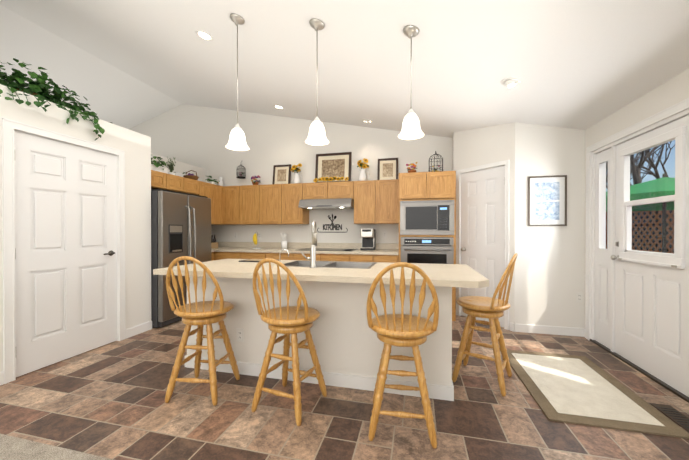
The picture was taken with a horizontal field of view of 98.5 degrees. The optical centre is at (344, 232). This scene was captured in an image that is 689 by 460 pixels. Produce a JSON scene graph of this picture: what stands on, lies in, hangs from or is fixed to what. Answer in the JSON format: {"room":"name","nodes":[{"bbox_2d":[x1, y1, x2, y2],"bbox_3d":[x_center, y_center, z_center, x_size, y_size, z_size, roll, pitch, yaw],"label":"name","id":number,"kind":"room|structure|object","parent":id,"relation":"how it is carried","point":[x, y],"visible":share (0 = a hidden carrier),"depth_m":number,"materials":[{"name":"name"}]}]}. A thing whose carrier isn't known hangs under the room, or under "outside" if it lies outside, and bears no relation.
{"room":"kitchen","nodes":[
{"label":"kitchen","id":0,"kind":"room"},
{"bbox_2d":[0,434,113,459],"bbox_3d":[-3.608,1.245,-0.143,11.050,0.051,4.470,0,0,14],"label":"floor carpet","id":1,"kind":"object","parent":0,"point":[13,448],"depth_m":1.63,"materials":[{"name":"beige carpet"}]},
{"bbox_2d":[0,84,206,371],"bbox_3d":[-5.736,-0.741,2.226,5.800,3.900,8.100,0,0,14],"label":"wall block","id":2,"kind":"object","parent":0,"point":[135,147],"visible":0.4,"depth_m":3.41,"materials":[{"name":"paint"}]},
{"bbox_2d":[0,371,3,384],"bbox_3d":[-3.275,1.168,0.041,0.013,0.103,4.784,0,0,14],"label":"baseboard","id":3,"kind":"structure","parent":2,"relation":"attached to","point":[2,372],"depth_m":2.36,"materials":[{"name":"white wood"}]},
{"bbox_2d":[0,58,104,139],"bbox_3d":[-2.794,-1.222,2.747,0.645,0.589,0.964,0,0,14],"label":"ivy","id":4,"kind":"object","parent":2,"relation":"on","point":[16,79],"visible":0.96,"depth_m":2.68,"materials":[{"name":"plant"}]},
{"bbox_2d":[2,118,125,383],"bbox_3d":[-2.642,0.149,2.864,0.120,2.115,1.010,0,0,14],"label":"trim","id":5,"kind":"structure","parent":2,"relation":"attached to","point":[9,126],"depth_m":2.41,"materials":[{"name":"white paint"},{"name":"painted wood"}]},
{"bbox_2d":[14,130,116,376],"bbox_3d":[-2.602,0.180,2.855,0.096,2.036,0.872,0,0,14],"label":"closet door","id":6,"kind":"structure","parent":2,"relation":"attached to","point":[66,250],"depth_m":2.78,"materials":[{"name":"white wood"}]},
{"bbox_2d":[126,321,151,337],"bbox_3d":[-2.437,1.152,3.522,0.013,0.103,0.354,0,0,14],"label":"baseboard","id":7,"kind":"structure","parent":2,"relation":"attached to","point":[141,328],"depth_m":3.51,"materials":[{"name":"white wood"}]},
{"bbox_2d":[151,170,198,193],"bbox_3d":[-2.645,-0.690,4.231,0.567,0.220,0.936,0,0,14],"label":"upper cabinet","id":8,"kind":"object","parent":0,"relation":"attached to","point":[159,180],"depth_m":4.14,"materials":[{"name":"brown wood"}]},
{"bbox_2d":[151,156,167,173],"bbox_3d":[-2.663,-0.945,4.148,0.293,0.288,0.352,0,0,14],"label":"potted plant","id":9,"kind":"object","parent":8,"relation":"on","point":[157,166],"visible":0.54,"depth_m":4.13,"materials":[{"name":"white ceramic"}]},
{"bbox_2d":[166,157,175,174],"bbox_3d":[-2.616,-0.972,4.465,0.149,0.338,0.145,0,0,14],"label":"plant","id":10,"kind":"object","parent":8,"relation":"on","point":[171,163],"visible":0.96,"depth_m":4.46,"materials":[{"name":"green plant"}]},
{"bbox_2d":[194,181,226,224],"bbox_3d":[-2.443,-0.469,4.989,0.606,0.670,0.630,0,0,14],"label":"upper cabinet","id":11,"kind":"object","parent":0,"relation":"attached to","point":[218,194],"depth_m":5.05,"materials":[{"name":"brown wood"}]},
{"bbox_2d":[173,172,201,180],"bbox_3d":[-2.604,-0.895,4.897,0.130,0.181,0.580,0,0,14],"label":"planter","id":12,"kind":"object","parent":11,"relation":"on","point":[182,175],"visible":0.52,"depth_m":4.71,"materials":[{"name":"white ceramic"}]},
{"bbox_2d":[183,170,198,179],"bbox_3d":[-2.418,-0.891,4.688,0.230,0.175,0.230,0,0,14],"label":"fruit basket","id":13,"kind":"object","parent":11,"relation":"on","point":[192,176],"visible":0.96,"depth_m":4.63,"materials":[{"name":"wicker"}]},
{"bbox_2d":[206,176,217,184],"bbox_3d":[-2.356,-0.899,5.262,0.235,0.186,0.232,0,0,14],"label":"planter","id":14,"kind":"object","parent":11,"relation":"on","point":[211,181],"visible":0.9,"depth_m":5.22,"materials":[{"name":"white ceramic"}]},
{"bbox_2d":[129,104,451,242],"bbox_3d":[-2.244,-0.907,5.603,11.010,4.200,0.100,0,0,14],"label":"wall","id":15,"kind":"structure","parent":0,"point":[197,136],"depth_m":5.29,"materials":[{"name":"paint"}]},
{"bbox_2d":[227,186,242,224],"bbox_3d":[-1.909,-0.470,5.307,0.392,0.670,0.316,0,0,14],"label":"upper cabinet","id":16,"kind":"object","parent":15,"relation":"attached to","point":[234,193],"depth_m":5.15,"materials":[{"name":"brown wood"}]},
{"bbox_2d":[218,177,224,185],"bbox_3d":[-2.253,-0.907,5.425,0.135,0.200,0.107,0,0,14],"label":"figurine","id":17,"kind":"object","parent":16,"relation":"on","point":[220,182],"visible":0.77,"depth_m":5.40,"materials":[{"name":"white ceramic"}]},
{"bbox_2d":[236,165,245,178],"bbox_3d":[-1.866,-1.137,5.356,0.156,0.323,0.156,0,0,14],"label":"birdcage","id":18,"kind":"object","parent":15,"relation":"attached to","point":[240,174],"visible":1,"depth_m":5.30,"materials":[{"name":"black metal"}]},
{"bbox_2d":[243,185,262,224],"bbox_3d":[-1.588,-0.470,5.230,0.504,0.670,0.316,0,0,14],"label":"upper cabinet","id":19,"kind":"object","parent":15,"relation":"attached to","point":[253,194],"depth_m":5.07,"materials":[{"name":"brown wood"}]},
{"bbox_2d":[251,175,260,184],"bbox_3d":[-1.568,-0.902,5.247,0.170,0.192,0.150,0,0,14],"label":"flowerpot","id":20,"kind":"object","parent":19,"relation":"on","point":[256,182],"visible":1,"depth_m":5.21,"materials":[{"name":"ceramic"}]},
{"bbox_2d":[263,184,286,224],"bbox_3d":[-1.206,-0.470,5.139,0.519,0.670,0.316,0,0,14],"label":"upper cabinet","id":21,"kind":"object","parent":15,"relation":"attached to","point":[274,195],"depth_m":4.97,"materials":[{"name":"brown wood"}]},
{"bbox_2d":[287,183,308,224],"bbox_3d":[-0.859,-0.469,5.055,0.432,0.670,0.316,0,0,14],"label":"upper cabinet","id":22,"kind":"object","parent":15,"relation":"attached to","point":[295,215],"depth_m":4.89,"materials":[{"name":"brown wood"}]},
{"bbox_2d":[272,164,290,183],"bbox_3d":[-1.104,-0.999,5.232,0.330,0.380,0.074,0,0,14],"label":"frame","id":23,"kind":"object","parent":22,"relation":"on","point":[281,174],"visible":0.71,"depth_m":5.23,"materials":[{"name":"brown wood"}]},
{"bbox_2d":[290,163,302,182],"bbox_3d":[-0.820,-0.987,5.052,0.217,0.363,0.161,0,0,14],"label":"pitcher","id":24,"kind":"object","parent":22,"relation":"on","point":[297,175],"visible":0.94,"depth_m":5.02,"materials":[{"name":"white ceramic"}]},
{"bbox_2d":[218,242,398,249],"bbox_3d":[-0.848,0.231,5.208,3.606,0.100,0.020,0,0,14],"label":"backsplash","id":25,"kind":"structure","parent":15,"relation":"attached to","point":[294,245],"depth_m":5.09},
{"bbox_2d":[303,181,354,199],"bbox_3d":[-0.235,-0.663,4.904,0.851,0.280,0.316,0,0,14],"label":"upper cabinet","id":26,"kind":"object","parent":15,"relation":"attached to","point":[320,190],"depth_m":4.75,"materials":[{"name":"brown wood"}]},
{"bbox_2d":[298,198,353,209],"bbox_3d":[-0.257,-0.450,4.814,0.843,0.136,0.498,0,0,14],"label":"range hood","id":27,"kind":"object","parent":26,"relation":"attached to","point":[319,204],"visible":0.96,"depth_m":4.62,"materials":[{"name":"silver metal"}]},
{"bbox_2d":[313,177,348,181],"bbox_3d":[-0.223,-0.863,4.878,0.618,0.116,0.151,0,0,14],"label":"sunflowers","id":28,"kind":"object","parent":26,"relation":"on","point":[329,179],"visible":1,"depth_m":4.86,"materials":[{"name":"yellow plant"}]},
{"bbox_2d":[315,152,351,182],"bbox_3d":[-0.191,-1.073,5.007,0.620,0.529,0.084,0,0,14],"label":"frame","id":29,"kind":"object","parent":26,"relation":"on","point":[329,165],"visible":0.85,"depth_m":5.00,"materials":[{"name":"brown wood"}]},
{"bbox_2d":[317,214,347,232],"bbox_3d":[-0.208,-0.157,5.059,0.540,0.325,0.010,0,0,14],"label":"kitchen sign","id":30,"kind":"object","parent":15,"relation":"attached to","point":[333,225],"visible":1,"depth_m":5.06,"materials":[{"name":"black metal"}]},
{"bbox_2d":[352,178,402,225],"bbox_3d":[0.524,-0.468,4.722,0.711,0.670,0.316,0,0,14],"label":"upper cabinet","id":31,"kind":"object","parent":15,"relation":"attached to","point":[376,201],"depth_m":4.56,"materials":[{"name":"brown wood"}]},
{"bbox_2d":[357,158,368,180],"bbox_3d":[0.294,-1.002,4.783,0.217,0.396,0.194,0,0,14],"label":"pitcher","id":32,"kind":"object","parent":31,"relation":"on","point":[362,174],"visible":0.98,"depth_m":4.76,"materials":[{"name":"white ceramic"}]},
{"bbox_2d":[377,158,397,179],"bbox_3d":[0.700,-1.002,4.799,0.330,0.390,0.074,0,0,14],"label":"frame","id":33,"kind":"object","parent":31,"relation":"on","point":[387,168],"visible":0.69,"depth_m":4.79,"materials":[{"name":"brown wood"}]},
{"bbox_2d":[0,315,688,459],"bbox_3d":[-2.649,1.226,3.843,11.050,0.050,3.730,0,0,14],"label":"floor","id":34,"kind":"structure","parent":0,"point":[107,401],"depth_m":1.96,"materials":[{"name":"brown tile"}]},
{"bbox_2d":[151,189,210,327],"bbox_3d":[-2.480,0.330,4.197,0.871,1.740,0.920,0,0,14],"label":"refrigerator","id":35,"kind":"object","parent":34,"relation":"on","point":[180,224],"visible":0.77,"depth_m":3.84,"materials":[{"name":"grey metal"}]},
{"bbox_2d":[165,256,239,405],"bbox_3d":[-1.067,0.687,2.255,0.443,1.050,0.467,0,0,14],"label":"bar stool","id":36,"kind":"object","parent":34,"relation":"on","point":[201,314],"visible":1,"depth_m":2.14,"materials":[{"name":"brown wood"}]},
{"bbox_2d":[219,250,242,259],"bbox_3d":[-1.791,0.758,5.126,0.504,0.874,0.626,0,0,14],"label":"base cabinet","id":37,"kind":"object","parent":34,"relation":"on","point":[223,254],"depth_m":4.81,"materials":[{"name":"brown wood"}]},
{"bbox_2d":[243,250,270,258],"bbox_3d":[-1.386,0.759,5.028,0.573,0.874,0.626,0,0,14],"label":"base cabinet","id":38,"kind":"object","parent":34,"relation":"on","point":[247,254],"depth_m":4.70,"materials":[{"name":"brown wood"}]},
{"bbox_2d":[211,246,398,253],"bbox_3d":[-0.920,0.303,4.908,3.606,0.040,0.637,0,0,14],"label":"countertop","id":39,"kind":"structure","parent":38,"relation":"on","point":[274,249],"depth_m":4.60,"materials":[{"name":"beige stone"}]},
{"bbox_2d":[211,235,217,248],"bbox_3d":[-2.320,0.164,5.143,0.150,0.232,0.220,0,0,14],"label":"caddy","id":40,"kind":"object","parent":39,"relation":"on","point":[214,243],"visible":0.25,"depth_m":5.13,"materials":[{"name":"brown wood"}]},
{"bbox_2d":[252,233,260,248],"bbox_3d":[-1.495,0.136,5.064,0.150,0.290,0.156,0,0,14],"label":"holder","id":41,"kind":"object","parent":39,"relation":"on","point":[255,235],"visible":1,"depth_m":5.00,"materials":[{"name":"yellow ceramic"}]},
{"bbox_2d":[280,232,286,248],"bbox_3d":[-1.042,0.139,5.102,0.119,0.283,0.104,0,0,14],"label":"utensil crock","id":42,"kind":"object","parent":39,"relation":"on","point":[283,243],"visible":1,"depth_m":5.07,"materials":[{"name":"white ceramic"}]},
{"bbox_2d":[298,248,356,250],"bbox_3d":[-0.272,0.279,4.763,0.900,0.007,0.480,0,0,14],"label":"cooktop","id":43,"kind":"object","parent":39,"relation":"in","point":[325,249],"visible":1,"depth_m":4.72,"materials":[{"name":"black glass"}]},
{"bbox_2d":[360,228,375,250],"bbox_3d":[0.376,0.113,4.719,0.200,0.340,0.302,0,0,14],"label":"coffee maker","id":44,"kind":"object","parent":39,"relation":"on","point":[368,236],"visible":1,"depth_m":4.61,"materials":[{"name":"black plastic"}]},
{"bbox_2d":[271,254,298,259],"bbox_3d":[-0.939,0.759,4.921,0.592,0.874,0.626,0,0,14],"label":"base cabinet","id":45,"kind":"object","parent":34,"relation":"on","point":[274,256],"depth_m":4.59,"materials":[{"name":"brown wood"}]},
{"bbox_2d":[251,258,326,425],"bbox_3d":[-0.386,0.688,2.083,0.451,1.050,0.473,0,0,14],"label":"bar stool","id":46,"kind":"object","parent":34,"relation":"on","point":[288,320],"visible":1,"depth_m":1.98,"materials":[{"name":"brown wood"}]},
{"bbox_2d":[299,254,326,260],"bbox_3d":[-0.498,0.760,4.815,0.560,0.874,0.626,0,0,14],"label":"base cabinet","id":47,"kind":"object","parent":34,"relation":"on","point":[319,257],"depth_m":4.47,"materials":[{"name":"brown wood"}]},
{"bbox_2d":[182,275,453,400],"bbox_3d":[-0.252,0.770,2.687,2.276,0.874,0.613,0,0,14],"label":"kitchen island","id":48,"kind":"object","parent":34,"relation":"on","point":[349,344],"depth_m":2.33,"materials":[{"name":"paint"}]},
{"bbox_2d":[236,328,243,341],"bbox_3d":[-0.891,0.878,2.534,0.070,0.116,0.008,0,0,14],"label":"outlet","id":49,"kind":"object","parent":48,"relation":"attached to","point":[239,334],"visible":1,"depth_m":2.53,"materials":[{"name":"white plastic"}]},
{"bbox_2d":[153,259,488,286],"bbox_3d":[-0.204,0.314,2.521,2.460,0.040,0.950,0,0,14],"label":"island countertop","id":50,"kind":"structure","parent":48,"relation":"on","point":[441,275],"depth_m":2.19,"materials":[{"name":"beige stone"}]},
{"bbox_2d":[239,259,279,262],"bbox_3d":[-0.853,0.285,2.990,0.340,0.012,0.220,0,0,14],"label":"tray","id":51,"kind":"object","parent":50,"relation":"on","point":[252,260],"visible":0.6,"depth_m":2.92,"materials":[{"name":"black plastic"}]},
{"bbox_2d":[301,221,316,267],"bbox_3d":[-0.279,0.097,2.531,0.130,0.392,0.200,0,0,14],"label":"faucet","id":52,"kind":"object","parent":50,"relation":"on","point":[312,258],"visible":1,"depth_m":2.45,"materials":[{"name":"silver metal"}]},
{"bbox_2d":[284,260,376,268],"bbox_3d":[-0.142,0.386,2.696,0.812,0.195,0.452,0,0,14],"label":"sink","id":53,"kind":"object","parent":50,"relation":"in","point":[337,264],"visible":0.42,"depth_m":2.85,"materials":[{"name":"silver metal"}]},
{"bbox_2d":[327,254,354,261],"bbox_3d":[-0.067,0.760,4.711,0.560,0.874,0.626,0,0,14],"label":"base cabinet","id":54,"kind":"object","parent":34,"relation":"on","point":[330,257],"depth_m":4.38,"materials":[{"name":"brown wood"}]},
{"bbox_2d":[355,254,378,261],"bbox_3d":[0.315,0.761,4.619,0.471,0.874,0.626,0,0,14],"label":"base cabinet","id":55,"kind":"object","parent":34,"relation":"on","point":[358,257],"depth_m":4.29,"materials":[{"name":"brown wood"}]},
{"bbox_2d":[379,250,400,262],"bbox_3d":[0.630,0.761,4.543,0.420,0.874,0.626,0,0,14],"label":"base cabinet","id":56,"kind":"object","parent":34,"relation":"on","point":[390,258],"depth_m":4.21,"materials":[{"name":"brown wood"}]},
{"bbox_2d":[366,262,438,448],"bbox_3d":[0.361,0.689,1.855,0.426,1.050,0.456,0,0,14],"label":"bar stool","id":57,"kind":"object","parent":34,"relation":"on","point":[402,329],"visible":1,"depth_m":1.73,"materials":[{"name":"brown wood"}]},
{"bbox_2d":[452,253,517,395],"bbox_3d":[1.137,0.686,2.441,0.502,1.050,0.495,0,0,14],"label":"bar stool","id":58,"kind":"object","parent":34,"relation":"on","point":[492,309],"visible":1,"depth_m":2.37,"materials":[{"name":"brown wood"}]},
{"bbox_2d":[507,350,688,438],"bbox_3d":[1.813,1.201,2.384,0.750,0.012,1.160,0,0,14],"label":"rug","id":59,"kind":"object","parent":34,"relation":"on","point":[576,389],"visible":0.96,"depth_m":2.17,"materials":[{"name":"beige fabric"}]},
{"bbox_2d":[650,403,688,431],"bbox_3d":[2.171,1.207,1.923,0.120,0.007,0.330,0,0,14],"label":"floor vent","id":60,"kind":"object","parent":34,"relation":"in","point":[676,416],"visible":1,"depth_m":1.96,"materials":[{"name":"brown"}]},
{"bbox_2d":[0,0,688,137],"bbox_3d":[-3.172,-1.827,1.656,11.050,1.394,8.200,0,0,14],"label":"ceiling","id":61,"kind":"structure","parent":0,"point":[573,64],"depth_m":2.94,"materials":[{"name":"paint"}]},
{"bbox_2d":[195,30,212,40],"bbox_3d":[-1.421,-1.992,3.013,0.166,0.042,0.170,0,0,14],"label":"recessed light","id":62,"kind":"object","parent":61,"relation":"in","point":[199,32],"visible":0.98,"depth_m":3.01,"materials":[{"name":"white plastic"}]},
{"bbox_2d":[226,13,248,150],"bbox_3d":[-0.942,-1.318,2.613,0.198,1.151,0.198,0,0,14],"label":"pendant light","id":63,"kind":"object","parent":61,"relation":"hanging from","point":[237,141],"visible":1,"depth_m":2.59,"materials":[{"name":"white glass"}]},
{"bbox_2d":[305,18,328,144],"bbox_3d":[-0.227,-1.245,2.462,0.198,0.996,0.198,0,0,14],"label":"pendant light","id":64,"kind":"object","parent":61,"relation":"hanging from","point":[317,136],"visible":1,"depth_m":2.44,"materials":[{"name":"white glass"}]},
{"bbox_2d":[398,25,423,139],"bbox_3d":[0.519,-1.169,2.314,0.198,0.834,0.198,0,0,14],"label":"pendant light","id":65,"kind":"object","parent":61,"relation":"hanging from","point":[411,129],"visible":1,"depth_m":2.29,"materials":[{"name":"white glass"}]},
{"bbox_2d":[501,77,520,87],"bbox_3d":[1.538,-1.382,2.747,0.166,0.069,0.170,0,0,14],"label":"recessed light","id":66,"kind":"object","parent":61,"relation":"in","point":[510,82],"visible":1,"depth_m":2.72,"materials":[{"name":"white plastic"}]},
{"bbox_2d":[406,162,417,172],"bbox_3d":[1.006,-0.932,4.439,0.169,0.200,0.170,0,0,14],"label":"flowerpot","id":67,"kind":"object","parent":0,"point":[413,166],"visible":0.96,"depth_m":4.39,"materials":[{"name":"ceramic"}]},
{"bbox_2d":[400,200,453,234],"bbox_3d":[1.196,-0.199,4.366,0.720,0.475,0.601,0,0,14],"label":"microwave","id":68,"kind":"object","parent":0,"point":[431,217],"visible":1,"depth_m":4.07,"materials":[{"name":"grey metal"}]},
{"bbox_2d":[401,237,453,263],"bbox_3d":[1.188,0.379,4.335,0.700,0.620,0.671,0,0,14],"label":"wall oven","id":69,"kind":"object","parent":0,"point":[434,250],"visible":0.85,"depth_m":4.06,"materials":[{"name":"grey metal"}]},
{"bbox_2d":[429,151,442,171],"bbox_3d":[1.340,-1.012,4.359,0.208,0.360,0.208,0,0,14],"label":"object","id":70,"kind":"object","parent":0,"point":[434,169],"visible":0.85,"depth_m":4.33,"materials":[{"name":"black metal"}]},
{"bbox_2d":[452,138,452,170],"bbox_3d":[1.685,-0.301,4.485,0.085,3.000,0.240,0,0,14],"label":"wall","id":71,"kind":"structure","parent":0,"point":[452,154],"depth_m":4.59,"materials":[{"name":"paint"}]},
{"bbox_2d":[453,122,514,329],"bbox_3d":[1.870,-0.299,3.999,0.100,3.000,0.891,0,0,-31],"label":"wall","id":72,"kind":"structure","parent":0,"point":[482,146],"depth_m":3.81,"materials":[{"name":"paint"}]},
{"bbox_2d":[456,160,509,329],"bbox_3d":[1.934,0.131,4.041,0.288,2.140,0.760,0,0,-31],"label":"door frame","id":73,"kind":"structure","parent":72,"relation":"attached to","point":[506,163],"depth_m":3.88,"materials":[{"name":"white wood"}]},
{"bbox_2d":[461,166,504,326],"bbox_3d":[1.846,0.180,3.993,0.499,2.026,0.486,0,0,14],"label":"pantry door","id":74,"kind":"structure","parent":72,"relation":"in","point":[482,218],"depth_m":3.95,"materials":[{"name":"white wood"}]},
{"bbox_2d":[515,122,584,327],"bbox_3d":[2.426,-0.197,3.557,0.730,2.800,0.100,0,0,14],"label":"wall","id":75,"kind":"structure","parent":0,"point":[549,272],"depth_m":3.51,"materials":[{"name":"paint"}]},
{"bbox_2d":[528,175,566,225],"bbox_3d":[2.388,-0.367,3.502,0.400,0.590,0.022,0,0,14],"label":"picture","id":76,"kind":"object","parent":75,"relation":"attached to","point":[547,200],"visible":0.98,"depth_m":3.50,"materials":[{"name":"white paper"}]},
{"bbox_2d":[576,292,582,301],"bbox_3d":[2.715,0.753,3.435,0.070,0.116,0.008,0,0,14],"label":"outlet","id":77,"kind":"object","parent":75,"relation":"attached to","point":[579,296],"visible":1,"depth_m":3.43,"materials":[{"name":"white plastic"}]},
{"bbox_2d":[584,68,688,327],"bbox_3d":[2.103,-0.012,0.396,0.120,2.460,8.200,0,0,14],"label":"wall","id":78,"kind":"structure","parent":0,"point":[670,93],"depth_m":2.59,"materials":[{"name":"paint"}]},
{"bbox_2d":[595,148,610,348],"bbox_3d":[2.734,0.168,3.109,0.051,2.035,0.306,0,0,14],"label":"sidelight window","id":79,"kind":"structure","parent":78,"relation":"in","point":[602,292],"depth_m":3.15,"materials":[{"name":"white wood"}]},
{"bbox_2d":[585,98,688,402],"bbox_3d":[2.602,0.128,2.493,0.150,2.160,1.770,0,0,14],"label":"door frame","id":80,"kind":"structure","parent":78,"relation":"attached to","point":[679,110],"depth_m":2.96,"materials":[{"name":"white wood"}]},
{"bbox_2d":[610,115,688,396],"bbox_3d":[2.557,0.170,2.509,0.114,2.035,0.875,0,0,14],"label":"patio door","id":81,"kind":"structure","parent":78,"relation":"in","point":[651,313],"depth_m":2.44,"materials":[{"name":"white wood"}]},
{"label":"outside","id":82,"kind":"structure","parent":0,"visible":0},
{"bbox_3d":[23.738,1.389,8.569,38.050,0.180,52.000,0,0,14],"label":"ground","id":83,"kind":"structure","parent":82,"visible":0},
{"bbox_2d":[606,210,673,253],"bbox_3d":[6.914,0.175,7.313,0.060,2.220,7.380,0,0,14],"label":"lattice","id":84,"kind":"object","parent":83,"relation":"on","point":[652,230],"depth_m":6.50,"materials":[{"name":"brown wood"}]},
{"bbox_2d":[606,141,673,188],"bbox_3d":[14.197,-2.728,14.724,9.562,7.995,13.437,0,0,14],"label":"tree","id":85,"kind":"object","parent":83,"relation":"on","point":[639,166],"depth_m":13.63,"materials":[{"name":"brown plant"}]},
{"bbox_3d":[4.623,1.271,4.424,2.880,0.085,17.000,0,0,14],"label":"patio slab","id":86,"kind":"object","parent":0,"visible":0},
{"bbox_2d":[606,173,674,252],"bbox_3d":[4.771,0.214,4.435,2.450,2.170,2.450,0,0,14],"label":"umbrella","id":87,"kind":"object","parent":86,"relation":"on","point":[636,191],"depth_m":4.17,"materials":[{"name":"green fabric"}]}
]}

